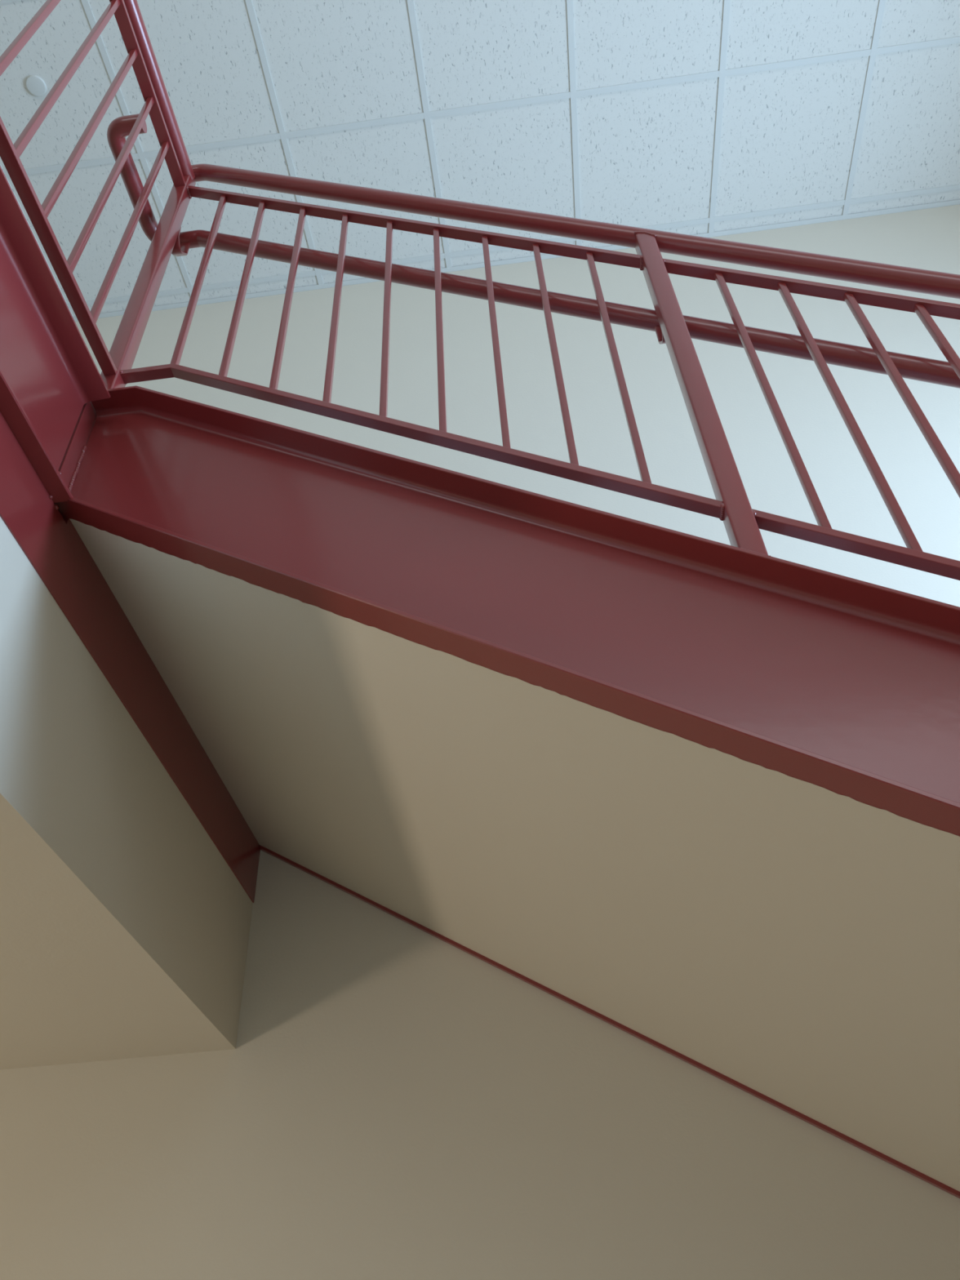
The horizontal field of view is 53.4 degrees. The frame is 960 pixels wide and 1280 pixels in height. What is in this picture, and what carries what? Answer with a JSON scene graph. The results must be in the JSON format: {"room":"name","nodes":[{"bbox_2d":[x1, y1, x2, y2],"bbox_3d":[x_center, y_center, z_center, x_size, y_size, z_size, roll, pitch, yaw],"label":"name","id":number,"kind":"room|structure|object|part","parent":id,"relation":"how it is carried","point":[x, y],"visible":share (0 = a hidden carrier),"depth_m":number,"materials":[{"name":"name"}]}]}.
{"room":"stairwell","nodes":[
{"label":"stairwell","id":0,"kind":"room"},
{"bbox_2d":[0,808,226,1069],"bbox_3d":[-2.196,-0.480,0.491,2.694,0.020,4.807,-6,-41,3],"label":"ceiling","id":1,"kind":"structure","parent":0,"point":[73,990],"depth_m":1.90,"materials":[{"name":"beige paint"}]},
{"bbox_2d":[0,516,253,1049],"bbox_3d":[-0.858,-0.758,0.529,0.020,0.363,4.807,-6,-41,3],"label":"wall","id":2,"kind":"structure","parent":0,"point":[80,779],"depth_m":1.71,"materials":[{"name":"beige paint"}]},
{"bbox_2d":[0,204,959,1279],"bbox_3d":[0.119,0.427,2.658,7.250,6.262,0.150,-6,-41,3],"label":"wall","id":3,"kind":"structure","parent":0,"point":[391,1101],"depth_m":2.16,"materials":[{"name":"beige paint"}]},
{"bbox_2d":[0,0,959,321],"bbox_3d":[-0.295,-3.331,2.690,6.850,0.051,4.807,-6,-41,3],"label":"ceiling","id":4,"kind":"structure","parent":0,"point":[706,118],"depth_m":3.98,"materials":[{"name":"tile"}]},
{"bbox_2d":[26,75,46,96],"bbox_3d":[-1.774,-2.215,3.813,0.075,0.014,0.075,-6,-41,3],"label":"sprinkler cover","id":5,"kind":"object","parent":4,"relation":"attached to","point":[35,84],"visible":1,"depth_m":3.81,"materials":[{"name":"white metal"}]},
{"bbox_3d":[2.805,0.598,0.324,1.296,0.239,2.505,-6,-41,3],"label":"floor","id":6,"kind":"structure","parent":0,"visible":0},
{"bbox_2d":[55,385,959,1198],"bbox_3d":[0.782,0.541,1.534,2.859,2.072,1.230,-6,-41,3],"label":"flight","id":7,"kind":"object","parent":6,"relation":"on","point":[700,797],"visible":0.98,"depth_m":1.52,"materials":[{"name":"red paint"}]},
{"bbox_2d":[100,164,959,580],"bbox_3d":[0.542,-0.465,1.661,2.581,2.484,0.043,-6,-41,3],"label":"stair railing","id":8,"kind":"object","parent":7,"relation":"attached to","point":[731,505],"visible":0.98,"depth_m":1.83,"materials":[{"name":"red metal"}]},
{"bbox_3d":[-0.752,-0.843,2.189,0.038,1.010,0.038,-6,-41,3],"label":"post","id":9,"kind":"part","parent":8,"relation":"part of","materials":[{"name":"red metal"}]},
{"bbox_2d":[106,113,959,388],"bbox_3d":[0.486,-0.669,1.759,2.658,1.605,0.325,-6,-41,3],"label":"handrail","id":10,"kind":"object","parent":8,"relation":"attached to","point":[837,353],"visible":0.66,"depth_m":2.05,"materials":[{"name":"red metal"}]},
{"bbox_3d":[0.534,-0.782,1.940,2.558,1.640,0.041,-6,-41,3],"label":"cap rail","id":11,"kind":"part","parent":8,"relation":"part of","materials":[{"name":"red metal"}]},
{"bbox_3d":[0.372,-0.476,1.697,0.038,1.002,0.038,-6,-41,3],"label":"post","id":12,"kind":"part","parent":8,"relation":"part of","materials":[{"name":"red metal"}]},
{"bbox_3d":[-2.215,-0.789,0.763,2.693,0.804,4.807,-6,-41,3],"label":"floor","id":13,"kind":"structure","parent":0,"visible":0},
{"bbox_2d":[0,165,111,514],"bbox_3d":[-0.932,-1.507,0.408,0.062,0.330,3.630,-6,-41,3],"label":"channel","id":14,"kind":"object","parent":13,"relation":"attached to","point":[50,379],"visible":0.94,"depth_m":1.64,"materials":[{"name":"red paint"}]},
{"bbox_3d":[-0.752,-0.346,1.764,0.014,0.294,0.044,-6,-41,3],"label":"plate","id":15,"kind":"part","parent":14,"relation":"part of","materials":[{"name":"red paint"}]},
{"bbox_2d":[0,0,195,375],"bbox_3d":[-0.952,-2.014,0.840,0.042,1.040,3.588,-6,-41,3],"label":"landing railing","id":16,"kind":"object","parent":14,"relation":"on","point":[141,55],"visible":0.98,"depth_m":1.89,"materials":[{"name":"red metal"}]},
{"bbox_3d":[-0.975,-2.388,1.169,0.042,0.042,3.588,-6,-41,3],"label":"cap rail","id":17,"kind":"part","parent":16,"relation":"part of","materials":[{"name":"red metal"}]},
{"bbox_2d":[0,412,260,902],"bbox_3d":[-0.869,-0.970,0.715,0.022,0.202,4.806,-6,-41,3],"label":"header beam","id":18,"kind":"structure","parent":13,"relation":"attached to","point":[49,540],"depth_m":1.80,"materials":[{"name":"red metal"}]}
]}

